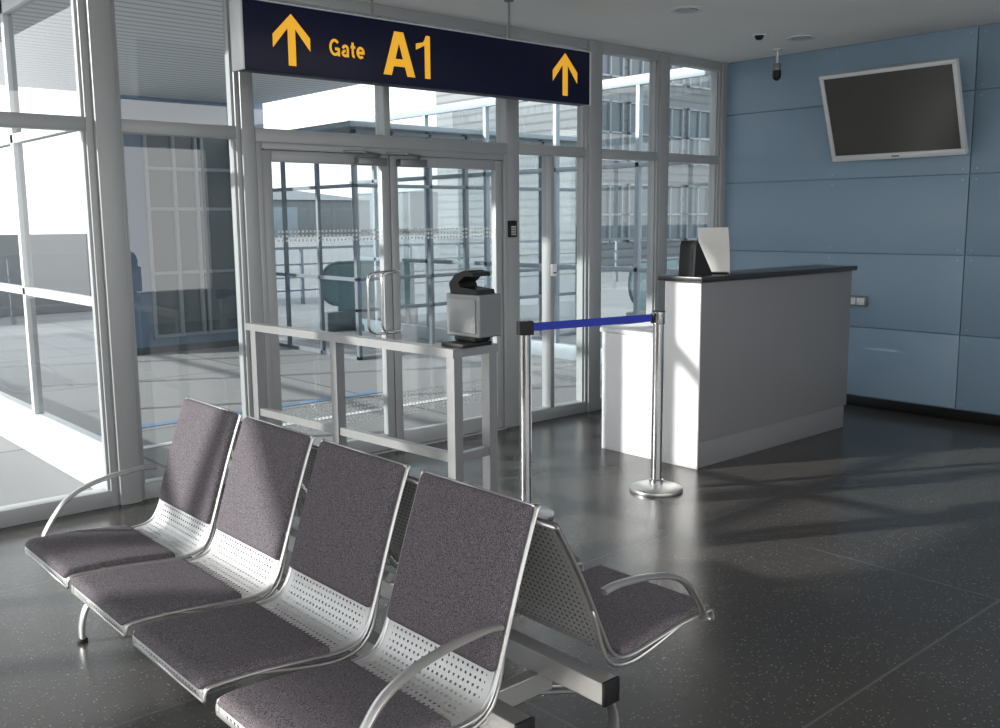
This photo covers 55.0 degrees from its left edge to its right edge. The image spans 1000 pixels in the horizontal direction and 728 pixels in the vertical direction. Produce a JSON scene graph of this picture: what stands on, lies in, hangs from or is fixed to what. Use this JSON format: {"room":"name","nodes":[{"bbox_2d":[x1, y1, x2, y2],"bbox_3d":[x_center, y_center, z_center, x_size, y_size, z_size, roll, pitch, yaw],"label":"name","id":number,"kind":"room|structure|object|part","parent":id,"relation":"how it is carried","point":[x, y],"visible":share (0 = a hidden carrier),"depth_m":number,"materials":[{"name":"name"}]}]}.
{"room":"airport terminal","nodes":[
{"label":"airport terminal","id":0,"kind":"room"},
{"bbox_2d":[0,405,999,727],"bbox_3d":[0.885,1.332,1.926,11.570,0.120,9.400,-8,11,-41],"label":"floor","id":1,"kind":"structure","parent":0,"point":[849,575],"depth_m":4.01,"materials":[{"name":"tile"}]},
{"bbox_2d":[0,0,119,528],"bbox_3d":[-2.760,-0.581,4.655,1.593,2.920,0.100,-8,11,-41],"label":"window","id":2,"kind":"structure","parent":1,"relation":"on","point":[107,496],"depth_m":5.10,"materials":[{"name":"metal"}]},
{"bbox_2d":[85,0,142,505],"bbox_3d":[-2.113,-0.669,5.208,0.118,2.920,0.140,-8,11,-41],"label":"column","id":3,"kind":"structure","parent":1,"relation":"on","point":[98,15],"depth_m":5.16,"materials":[{"name":"metal"}]},
{"bbox_2d":[110,0,253,499],"bbox_3d":[-1.808,-0.714,5.489,0.716,2.920,0.100,-8,11,-41],"label":"window","id":4,"kind":"structure","parent":1,"relation":"on","point":[150,488],"depth_m":5.54,"materials":[{"name":"metal"}]},
{"bbox_2d":[237,71,267,421],"bbox_3d":[-1.505,-0.755,5.747,0.085,2.920,0.130,-8,11,-41],"label":"column","id":5,"kind":"structure","parent":1,"relation":"on","point":[245,83],"depth_m":5.66,"materials":[{"name":"metal"}]},
{"bbox_2d":[25,397,713,727],"bbox_3d":[-0.534,0.664,3.096,1.322,0.881,2.085,-8,11,-41],"label":"seating","id":6,"kind":"object","parent":1,"relation":"on","point":[465,554],"visible":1,"depth_m":2.66,"materials":[{"name":"silver metal"}]},
{"bbox_3d":[-1.429,0.869,3.703,0.392,0.280,0.037,-8,11,-41],"label":"leg","id":7,"kind":"part","parent":6,"relation":"part of","materials":[{"name":"metal"}]},
{"bbox_3d":[-1.491,0.511,3.584,0.432,0.210,0.030,-8,11,-41],"label":"armrest","id":8,"kind":"part","parent":6,"relation":"part of","materials":[{"name":"metal"}]},
{"bbox_3d":[-1.302,0.432,3.418,0.637,0.505,0.465,-8,11,-41],"label":"frame","id":9,"kind":"part","parent":6,"relation":"part of","materials":[{"name":"metal"}]},
{"bbox_3d":[-0.973,0.484,3.051,0.637,0.505,0.465,-8,11,-41],"label":"frame","id":10,"kind":"part","parent":6,"relation":"part of","materials":[{"name":"metal"}]},
{"bbox_3d":[-0.785,0.392,3.848,0.649,0.448,0.465,-8,11,-41],"label":"frame","id":11,"kind":"part","parent":6,"relation":"part of","materials":[{"name":"metal"}]},
{"bbox_3d":[-0.635,0.538,2.673,0.637,0.505,0.465,-8,11,-41],"label":"frame","id":12,"kind":"part","parent":6,"relation":"part of","materials":[{"name":"metal"}]},
{"bbox_3d":[-0.457,0.444,3.481,0.649,0.448,0.465,-8,11,-41],"label":"frame","id":13,"kind":"part","parent":6,"relation":"part of","materials":[{"name":"metal"}]},
{"bbox_3d":[-0.290,0.592,2.288,0.637,0.505,0.465,-8,11,-41],"label":"frame","id":14,"kind":"part","parent":6,"relation":"part of","materials":[{"name":"metal"}]},
{"bbox_3d":[-0.160,0.721,2.098,0.432,0.210,0.030,-8,11,-41],"label":"armrest","id":15,"kind":"part","parent":6,"relation":"part of","materials":[{"name":"metal"}]},
{"bbox_3d":[-0.118,0.498,3.103,0.649,0.448,0.465,-8,11,-41],"label":"frame","id":16,"kind":"part","parent":6,"relation":"part of","materials":[{"name":"metal"}]},
{"bbox_3d":[0.204,0.996,2.754,0.392,0.280,0.037,-8,11,-41],"label":"leg","id":17,"kind":"part","parent":6,"relation":"part of","materials":[{"name":"metal"}]},
{"bbox_3d":[0.227,0.552,2.718,0.649,0.448,0.465,-8,11,-41],"label":"frame","id":18,"kind":"part","parent":6,"relation":"part of","materials":[{"name":"metal"}]},
{"bbox_3d":[0.422,0.644,2.581,0.432,0.210,0.030,-8,11,-41],"label":"armrest","id":19,"kind":"part","parent":6,"relation":"part of","materials":[{"name":"metal"}]},
{"bbox_2d":[246,322,497,492],"bbox_3d":[-0.694,0.337,4.891,1.715,1.000,0.325,8,12,44],"label":"guard rail","id":20,"kind":"object","parent":1,"relation":"on","point":[455,455],"visible":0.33,"depth_m":4.41,"materials":[{"name":"metal"}]},
{"bbox_3d":[-1.339,0.286,5.370,0.050,0.954,0.050,8,12,44],"label":"post","id":21,"kind":"part","parent":20,"relation":"part of","materials":[{"name":"metal"}]},
{"bbox_3d":[-0.810,0.358,4.857,0.050,0.954,0.050,8,12,44],"label":"post","id":22,"kind":"part","parent":20,"relation":"part of","materials":[{"name":"metal"}]},
{"bbox_3d":[-0.780,0.337,4.824,1.585,0.040,0.035,8,12,44],"label":"rail","id":23,"kind":"part","parent":20,"relation":"part of","materials":[{"name":"metal"}]},
{"bbox_3d":[-0.784,-0.128,4.755,1.685,0.038,0.060,8,12,44],"label":"rail","id":24,"kind":"part","parent":20,"relation":"part of","materials":[{"name":"metal"}]},
{"bbox_3d":[-0.196,0.442,4.261,0.050,0.954,0.050,8,12,44],"label":"post","id":25,"kind":"part","parent":20,"relation":"part of","materials":[{"name":"metal"}]},
{"bbox_2d":[441,269,500,348],"bbox_3d":[-0.146,-0.251,4.269,0.210,0.332,0.220,8,12,44],"label":"reader","id":26,"kind":"object","parent":20,"relation":"on","point":[473,311],"visible":1,"depth_m":4.24,"materials":[{"name":"black plastic"}]},
{"bbox_3d":[-0.167,-0.213,4.252,0.170,0.150,0.005,8,12,44],"label":"panel","id":27,"kind":"part","parent":26,"relation":"part of","materials":[{"name":"grey metal"}]},
{"bbox_3d":[-0.148,-0.091,4.268,0.140,0.017,0.180,8,12,44],"label":"mounting plate","id":28,"kind":"part","parent":26,"relation":"part of","materials":[{"name":"black plastic"}]},
{"bbox_3d":[-0.121,0.405,4.333,0.035,0.040,0.165,8,12,44],"label":"rail","id":29,"kind":"part","parent":20,"relation":"part of","materials":[{"name":"metal"}]},
{"bbox_3d":[-0.104,-0.064,4.285,0.055,0.038,0.215,8,12,44],"label":"rail","id":30,"kind":"part","parent":20,"relation":"part of","materials":[{"name":"metal"}]},
{"bbox_3d":[-0.045,0.418,4.413,0.050,0.954,0.050,8,12,44],"label":"post","id":31,"kind":"part","parent":20,"relation":"part of","materials":[{"name":"metal"}]},
{"bbox_2d":[255,142,509,454],"bbox_3d":[-0.721,-0.418,6.491,1.992,2.020,0.120,-8,11,-41],"label":"door frame","id":32,"kind":"structure","parent":1,"relation":"on","point":[260,146],"depth_m":6.29,"materials":[{"name":"metal"}]},
{"bbox_2d":[262,150,395,452],"bbox_3d":[-1.035,-0.354,6.105,0.914,1.982,0.177,-8,11,-41],"label":"door","id":33,"kind":"structure","parent":32,"relation":"attached to","point":[268,156],"depth_m":6.17,"materials":[{"name":"metal"}]},
{"bbox_3d":[-0.785,-0.401,6.316,0.049,0.424,0.216,6,10,36],"label":"handle","id":34,"kind":"part","parent":33,"relation":"part of","materials":[{"name":"silver metal"}]},
{"bbox_2d":[255,0,506,154],"bbox_3d":[-0.734,-1.862,6.275,1.992,0.900,0.120,-8,11,-41],"label":"window","id":35,"kind":"structure","parent":32,"relation":"attached to","point":[382,139],"depth_m":6.25,"materials":[{"name":"metal"}]},
{"bbox_2d":[380,152,503,442],"bbox_3d":[-0.371,-0.446,6.687,1.116,1.982,0.177,-8,11,-41],"label":"door","id":36,"kind":"structure","parent":32,"relation":"attached to","point":[432,432],"depth_m":6.68,"materials":[{"name":"metal"}]},
{"bbox_3d":[-0.716,-0.411,6.378,0.049,0.424,0.187,5,10,33],"label":"handle","id":37,"kind":"part","parent":36,"relation":"part of","materials":[{"name":"silver metal"}]},
{"bbox_2d":[496,26,518,426],"bbox_3d":[0.055,-0.974,7.120,0.110,2.920,0.120,-8,11,-41],"label":"column","id":38,"kind":"structure","parent":1,"relation":"on","point":[506,109],"depth_m":7.07,"materials":[{"name":"metal"}]},
{"bbox_2d":[508,221,516,236],"bbox_3d":[0.091,-0.990,7.046,0.070,0.120,0.033,-8,11,-41],"label":"keypad","id":39,"kind":"object","parent":38,"relation":"attached to","point":[512,225],"visible":1,"depth_m":7.03,"materials":[{"name":"black plastic"}]},
{"bbox_2d":[517,28,587,424],"bbox_3d":[0.379,-1.019,7.404,0.756,2.920,0.100,-8,11,-41],"label":"window","id":40,"kind":"structure","parent":1,"relation":"on","point":[548,410],"depth_m":7.49,"materials":[{"name":"metal"}]},
{"bbox_2d":[550,264,556,275],"bbox_3d":[0.414,-0.722,7.392,0.050,0.090,0.027,-8,11,-41],"label":"card reader","id":41,"kind":"object","parent":40,"relation":"attached to","point":[553,267],"visible":1,"depth_m":7.38,"materials":[{"name":"white plastic"}]},
{"bbox_2d":[516,313,654,520],"bbox_3d":[0.395,0.257,5.243,0.996,1.036,0.318,-8,11,-41],"label":"stanchion","id":42,"kind":"object","parent":1,"relation":"on","point":[524,329],"visible":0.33,"depth_m":5.01,"materials":[{"name":"metal"}]},
{"bbox_3d":[0.134,0.305,5.023,0.080,0.920,0.080,-8,11,-41],"label":"post","id":43,"kind":"part","parent":42,"relation":"part of","materials":[{"name":"silver metal"}]},
{"bbox_2d":[587,40,602,411],"bbox_3d":[0.717,-1.065,7.694,0.140,2.920,0.130,-8,11,-41],"label":"column","id":44,"kind":"structure","parent":1,"relation":"on","point":[595,47],"depth_m":7.63,"materials":[{"name":"metal"}]},
{"bbox_2d":[600,42,659,408],"bbox_3d":[1.039,-1.111,7.982,0.729,2.920,0.100,-8,11,-41],"label":"window","id":45,"kind":"structure","parent":1,"relation":"on","point":[652,156],"depth_m":8.06,"materials":[{"name":"metal"}]},
{"bbox_2d":[629,310,682,496],"bbox_3d":[0.898,0.215,5.479,0.306,1.040,0.306,-8,11,-41],"label":"stanchion","id":46,"kind":"object","parent":1,"relation":"on","point":[655,486],"visible":0.98,"depth_m":5.46,"materials":[{"name":"metal"}]},
{"bbox_3d":[0.898,0.230,5.481,0.080,0.920,0.080,-8,11,-41],"label":"post","id":47,"kind":"part","parent":46,"relation":"part of","materials":[{"name":"silver metal"}]},
{"bbox_2d":[657,52,668,309],"bbox_3d":[1.352,-1.155,8.257,0.108,2.920,0.120,-8,11,-41],"label":"column","id":48,"kind":"structure","parent":1,"relation":"on","point":[664,57],"depth_m":8.14,"materials":[{"name":"metal"}]},
{"bbox_2d":[666,54,721,274],"bbox_3d":[1.670,-1.199,8.535,0.744,2.920,0.100,-8,11,-41],"label":"window","id":49,"kind":"structure","parent":1,"relation":"on","point":[715,67],"depth_m":8.57,"materials":[{"name":"metal"}]},
{"bbox_2d":[718,62,728,226],"bbox_3d":[1.985,-1.242,8.805,0.090,2.920,0.130,-8,11,-41],"label":"column","id":50,"kind":"structure","parent":1,"relation":"on","point":[724,75],"depth_m":8.63,"materials":[{"name":"metal"}]},
{"bbox_2d":[600,265,857,469],"bbox_3d":[1.633,-0.069,6.792,1.860,1.200,0.850,-8,11,-41],"label":"counter","id":51,"kind":"object","parent":1,"relation":"on","point":[755,360],"depth_m":6.32,"materials":[{"name":"grey laminate"}]},
{"bbox_3d":[1.544,0.114,6.930,1.810,0.800,0.526,-8,11,-41],"label":"panel","id":52,"kind":"part","parent":51,"relation":"part of","materials":[{"name":"white laminate"}]},
{"bbox_3d":[1.136,0.069,6.015,0.013,1.166,0.272,-8,11,-41],"label":"panel","id":53,"kind":"part","parent":51,"relation":"part of","materials":[{"name":"white laminate"}]},
{"bbox_2d":[678,241,711,275],"bbox_3d":[1.222,-0.663,6.009,0.147,0.215,0.150,-5,10,-29],"label":"stand","id":54,"kind":"object","parent":51,"relation":"on","point":[692,260],"visible":1,"depth_m":5.95,"materials":[{"name":"black plastic"}]},
{"bbox_2d":[697,227,729,273],"bbox_3d":[1.364,-0.722,6.119,0.190,0.295,0.186,3,9,20],"label":"paper","id":55,"kind":"object","parent":51,"relation":"on","point":[713,241],"visible":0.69,"depth_m":6.10,"materials":[{"name":"paper"}]},
{"bbox_2d":[658,265,857,282],"bbox_3d":[1.797,-0.620,6.517,1.860,0.032,0.340,-8,11,-41],"label":"countertop","id":56,"kind":"structure","parent":51,"relation":"on","point":[804,269],"depth_m":6.31,"materials":[{"name":"black stone"}]},
{"bbox_2d":[357,0,999,62],"bbox_3d":[0.885,-1.753,1.395,11.920,0.300,9.660,-8,11,-41],"label":"ceiling","id":57,"kind":"structure","parent":0,"point":[723,31],"depth_m":6.70,"materials":[{"name":"paint"}]},
{"bbox_2d":[229,0,590,106],"bbox_3d":[-0.380,-1.924,5.672,2.557,0.605,0.118,-8,11,-41],"label":"gate sign","id":58,"kind":"object","parent":57,"relation":"hanging from","point":[268,37],"visible":1,"depth_m":5.45,"materials":[{"name":"blue metal"}]},
{"bbox_3d":[-0.715,-2.048,5.354,0.060,0.260,0.060,-8,11,-41],"label":"hanging rod","id":59,"kind":"part","parent":58,"relation":"part of","materials":[{"name":"grey metal"}]},
{"bbox_3d":[-0.380,-1.969,5.665,2.529,0.006,0.116,-8,11,-41],"label":"trim","id":60,"kind":"part","parent":58,"relation":"part of","materials":[{"name":"silver metal"}]},
{"bbox_3d":[0.057,-2.155,6.030,0.060,0.260,0.060,-8,11,-41],"label":"hanging rod","id":61,"kind":"part","parent":58,"relation":"part of","materials":[{"name":"grey metal"}]},
{"bbox_2d":[670,6,703,13],"bbox_3d":[1.236,-2.343,6.364,0.220,0.009,0.220,-8,11,-41],"label":"recessed light","id":62,"kind":"object","parent":57,"relation":"in","point":[683,9],"visible":1,"depth_m":6.35,"materials":[{"name":"silver metal"}]},
{"bbox_2d":[752,34,765,39],"bbox_3d":[1.964,-2.473,7.282,0.104,0.035,0.104,-8,11,-41],"label":"smoke detector","id":63,"kind":"object","parent":57,"relation":"attached to","point":[757,36],"visible":1,"depth_m":7.26,"materials":[{"name":"black plastic"}]},
{"bbox_2d":[772,48,782,80],"bbox_3d":[2.278,-2.458,7.903,0.080,0.253,0.080,-8,11,-41],"label":"security camera","id":64,"kind":"object","parent":57,"relation":"attached to","point":[776,73],"visible":1,"depth_m":7.88,"materials":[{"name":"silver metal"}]},
{"bbox_2d":[787,35,815,40],"bbox_3d":[2.318,-2.506,7.392,0.220,0.009,0.220,-8,11,-41],"label":"recessed light","id":65,"kind":"object","parent":57,"relation":"in","point":[798,37],"visible":1,"depth_m":7.38,"materials":[{"name":"silver metal"}]},
{"bbox_2d":[724,22,999,414],"bbox_3d":[5.156,-0.769,5.455,0.216,2.920,9.400,-8,11,-41],"label":"wall","id":66,"kind":"structure","parent":0,"point":[922,234],"depth_m":7.62,"materials":[{"name":"metal"}]},
{"bbox_2d":[851,295,867,306],"bbox_3d":[2.923,-0.514,7.852,0.043,0.085,0.160,-8,11,-41],"label":"outlet box","id":67,"kind":"object","parent":66,"relation":"attached to","point":[860,301],"visible":0.71,"depth_m":7.82,"materials":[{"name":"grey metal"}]},
{"bbox_2d":[819,57,967,161],"bbox_3d":[2.988,-1.898,7.288,0.394,0.660,1.056,-8,11,-41],"label":"television","id":68,"kind":"object","parent":66,"relation":"attached to","point":[911,110],"visible":1,"depth_m":7.22,"materials":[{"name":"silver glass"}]},
{"bbox_2d":[846,394,999,426],"bbox_3d":[5.117,0.648,5.567,0.018,0.085,9.320,-8,11,-41],"label":"baseboard","id":69,"kind":"structure","parent":66,"relation":"attached to","point":[888,405],"depth_m":7.54,"materials":[{"name":"black plastic"}]},
{"label":"outside","id":70,"kind":"structure","parent":0,"visible":0},
{"bbox_2d":[0,233,678,506],"bbox_3d":[-29.525,-8.647,70.473,170.000,0.080,134.600,-8,11,-41],"label":"pavement","id":71,"kind":"structure","parent":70,"point":[67,352],"depth_m":10.16,"materials":[{"name":"concrete"}]},
{"bbox_2d":[0,233,92,316],"bbox_3d":[-12.955,-0.911,12.735,21.500,1.400,0.250,-8,11,-41],"label":"parapet","id":72,"kind":"object","parent":71,"relation":"on","point":[40,243],"visible":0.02,"depth_m":16.96,"materials":[{"name":"concrete"}]},
{"bbox_2d":[0,0,104,488],"bbox_3d":[-5.656,-1.275,9.198,0.120,3.040,10.600,-8,11,-41],"label":"building","id":73,"kind":"structure","parent":71,"relation":"on","point":[72,449],"depth_m":6.36,"materials":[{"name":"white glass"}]},
{"bbox_2d":[0,0,358,104],"bbox_3d":[-2.332,-2.860,8.920,5.800,0.120,5.990,-8,11,-41],"label":"soffit","id":74,"kind":"structure","parent":73,"relation":"on","point":[168,49],"depth_m":8.40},
{"bbox_2d":[120,95,263,354],"bbox_3d":[-3.883,-1.846,12.035,1.990,3.300,0.430,-8,11,-41],"label":"terminal wing","id":75,"kind":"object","parent":71,"relation":"on","point":[179,195],"visible":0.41,"depth_m":11.79},
{"bbox_3d":[-3.644,-1.639,12.062,1.580,2.520,0.010,-8,11,-41],"label":"pane","id":76,"kind":"part","parent":75,"relation":"part of","materials":[{"name":"clear glass"}]},
{"bbox_2d":[92,391,381,434],"bbox_3d":[-2.096,0.392,8.101,2.600,0.004,0.100,-8,11,-41],"label":"painted line","id":77,"kind":"object","parent":71,"relation":"on","point":[370,392],"visible":0.36,"depth_m":8.38,"materials":[{"name":"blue paint"}]},
{"bbox_2d":[143,394,470,448],"bbox_3d":[-1.475,0.446,7.706,3.200,0.004,0.080,-8,11,-41],"label":"painted line","id":78,"kind":"object","parent":71,"relation":"on","point":[464,395],"visible":0.43,"depth_m":7.93,"materials":[{"name":"white paint"}]},
{"bbox_2d":[273,191,369,236],"bbox_3d":[-28.129,-17.048,108.739,24.600,5.200,12.600,-8,11,-41],"label":"hangar","id":79,"kind":"structure","parent":71,"relation":"on","point":[336,211],"depth_m":107.48,"materials":[{"name":"metal"}]},
{"bbox_2d":[0,237,646,324],"bbox_3d":[-2.374,-1.919,19.877,16.960,1.100,0.060,-8,11,-41],"label":"railing","id":80,"kind":"object","parent":71,"relation":"on","point":[301,264],"visible":0.22,"depth_m":18.62,"materials":[{"name":"grey metal"}]},
{"bbox_3d":[-7.723,-1.147,15.194,0.060,1.050,0.060,-8,11,-41],"label":"post","id":81,"kind":"part","parent":80,"relation":"part of","materials":[{"name":"grey metal"}]},
{"bbox_3d":[-3.833,-1.690,18.602,0.060,1.050,0.060,-8,11,-41],"label":"post","id":82,"kind":"part","parent":80,"relation":"part of","materials":[{"name":"grey metal"}]},
{"bbox_3d":[-2.372,-1.637,19.919,16.900,0.030,0.030,-8,11,-41],"label":"rail","id":83,"kind":"part","parent":80,"relation":"part of","materials":[{"name":"grey metal"}]},
{"bbox_3d":[-2.374,-1.884,19.882,16.900,0.030,0.030,-8,11,-41],"label":"rail","id":84,"kind":"part","parent":80,"relation":"part of","materials":[{"name":"grey metal"}]},
{"bbox_3d":[-2.379,-2.438,19.799,16.900,0.050,0.060,-8,11,-41],"label":"rail","id":85,"kind":"part","parent":80,"relation":"part of","materials":[{"name":"grey metal"}]},
{"bbox_3d":[-2.376,-2.131,19.845,16.900,0.030,0.030,-8,11,-41],"label":"rail","id":86,"kind":"part","parent":80,"relation":"part of","materials":[{"name":"grey metal"}]},
{"bbox_3d":[-1.888,-1.962,20.306,0.060,1.050,0.060,-8,11,-41],"label":"post","id":87,"kind":"part","parent":80,"relation":"part of","materials":[{"name":"grey metal"}]},
{"bbox_3d":[-0.916,-2.098,21.158,0.060,1.050,0.060,-8,11,-41],"label":"post","id":88,"kind":"part","parent":80,"relation":"part of","materials":[{"name":"grey metal"}]},
{"bbox_3d":[2.974,-2.641,24.566,0.060,1.050,0.060,-8,11,-41],"label":"post","id":89,"kind":"part","parent":80,"relation":"part of","materials":[{"name":"grey metal"}]},
{"bbox_2d":[358,184,437,233],"bbox_3d":[-9.179,-20.881,129.222,16.600,6.400,12.600,-8,11,-41],"label":"hangar","id":90,"kind":"structure","parent":71,"relation":"on","point":[410,200],"depth_m":120.74,"materials":[{"name":"metal"}]},
{"bbox_2d":[273,120,576,359],"bbox_3d":[-1.079,-1.677,12.904,3.850,2.660,2.700,-8,11,-41],"label":"shelter","id":91,"kind":"object","parent":71,"relation":"on","point":[351,127],"visible":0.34,"depth_m":11.51,"materials":[{"name":"grey metal"}]},
{"bbox_3d":[-0.511,-1.958,14.959,0.050,2.600,0.050,-8,11,-41],"label":"post","id":92,"kind":"part","parent":91,"relation":"part of","materials":[{"name":"grey metal"}]},
{"bbox_2d":[323,68,710,364],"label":"window","id":93,"kind":"structure","parent":71,"relation":"on","point":[566,351],"depth_m":11.90,"materials":[{"name":"white metal"}]},
{"bbox_3d":[-1.967,-1.233,14.383,0.048,0.650,1.825,7,12,42],"label":"handrail","id":94,"kind":"part","parent":93,"relation":"part of","materials":[{"name":"grey metal"}]},
{"bbox_3d":[-1.958,-1.170,14.402,0.020,0.730,1.800,7,12,42],"label":"glass panel","id":95,"kind":"part","parent":93,"relation":"part of","materials":[{"name":"clear glass"}]},
{"bbox_3d":[-1.966,-1.057,14.409,0.160,1.005,1.825,7,12,42],"label":"balustrade","id":96,"kind":"part","parent":93,"relation":"part of","materials":[{"name":"clear glass"}]},
{"bbox_2d":[436,55,710,265],"bbox_3d":[5.859,-9.340,38.945,15.000,10.000,8.120,-8,11,-41],"label":"building","id":97,"kind":"structure","parent":71,"relation":"on","point":[689,107],"depth_m":33.77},
{"bbox_3d":[3.621,-5.025,32.192,1.300,1.900,0.020,-8,11,-41],"label":"pane","id":98,"kind":"part","parent":97,"relation":"part of","materials":[{"name":"glass"}]},
{"bbox_3d":[3.598,-7.695,31.793,1.300,1.900,0.020,-8,11,-41],"label":"pane","id":99,"kind":"part","parent":97,"relation":"part of","materials":[{"name":"glass"}]},
{"bbox_3d":[3.575,-10.365,31.394,1.300,1.900,0.020,-8,11,-41],"label":"pane","id":100,"kind":"part","parent":97,"relation":"part of","materials":[{"name":"glass"}]},
{"bbox_3d":[4.818,-5.192,33.241,1.300,1.900,0.020,-8,11,-41],"label":"pane","id":101,"kind":"part","parent":97,"relation":"part of","materials":[{"name":"clear glass"}]},
{"bbox_3d":[4.795,-7.862,32.842,1.300,1.900,0.020,-8,11,-41],"label":"pane","id":102,"kind":"part","parent":97,"relation":"part of","materials":[{"name":"glass"}]},
{"bbox_3d":[4.772,-10.533,32.443,1.300,1.900,0.020,-8,11,-41],"label":"pane","id":103,"kind":"part","parent":97,"relation":"part of","materials":[{"name":"glass"}]},
{"bbox_3d":[6.015,-5.359,34.289,1.300,1.900,0.020,-8,11,-41],"label":"pane","id":104,"kind":"part","parent":97,"relation":"part of","materials":[{"name":"clear glass"}]},
{"bbox_3d":[5.992,-8.030,33.890,1.300,1.900,0.020,-8,11,-41],"label":"pane","id":105,"kind":"part","parent":97,"relation":"part of","materials":[{"name":"glass"}]},
{"bbox_3d":[5.968,-10.700,33.491,1.300,1.900,0.020,-8,11,-41],"label":"pane","id":106,"kind":"part","parent":97,"relation":"part of","materials":[{"name":"glass"}]},
{"bbox_3d":[7.212,-5.526,35.338,1.300,1.900,0.020,-8,11,-41],"label":"pane","id":107,"kind":"part","parent":97,"relation":"part of","materials":[{"name":"glass"}]},
{"bbox_3d":[7.189,-8.197,34.939,1.300,1.900,0.020,-8,11,-41],"label":"pane","id":108,"kind":"part","parent":97,"relation":"part of","materials":[{"name":"glass"}]},
{"bbox_3d":[7.165,-10.867,34.540,1.300,1.900,0.020,-8,11,-41],"label":"pane","id":109,"kind":"part","parent":97,"relation":"part of","materials":[{"name":"glass"}]},
{"bbox_2d":[626,257,678,323],"bbox_3d":[2.242,-1.033,14.005,0.160,1.005,1.625,5,10,34],"label":"balustrade","id":110,"kind":"object","parent":71,"relation":"on","point":[672,262],"visible":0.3,"depth_m":13.66,"materials":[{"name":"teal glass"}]},
{"bbox_3d":[2.240,-1.209,13.979,0.048,0.650,1.625,5,10,34],"label":"handrail","id":111,"kind":"part","parent":110,"relation":"part of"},
{"bbox_3d":[2.248,-1.146,13.999,0.020,0.730,1.600,5,10,34],"label":"glass panel","id":112,"kind":"part","parent":110,"relation":"part of","materials":[{"name":"clear glass"}]}
]}

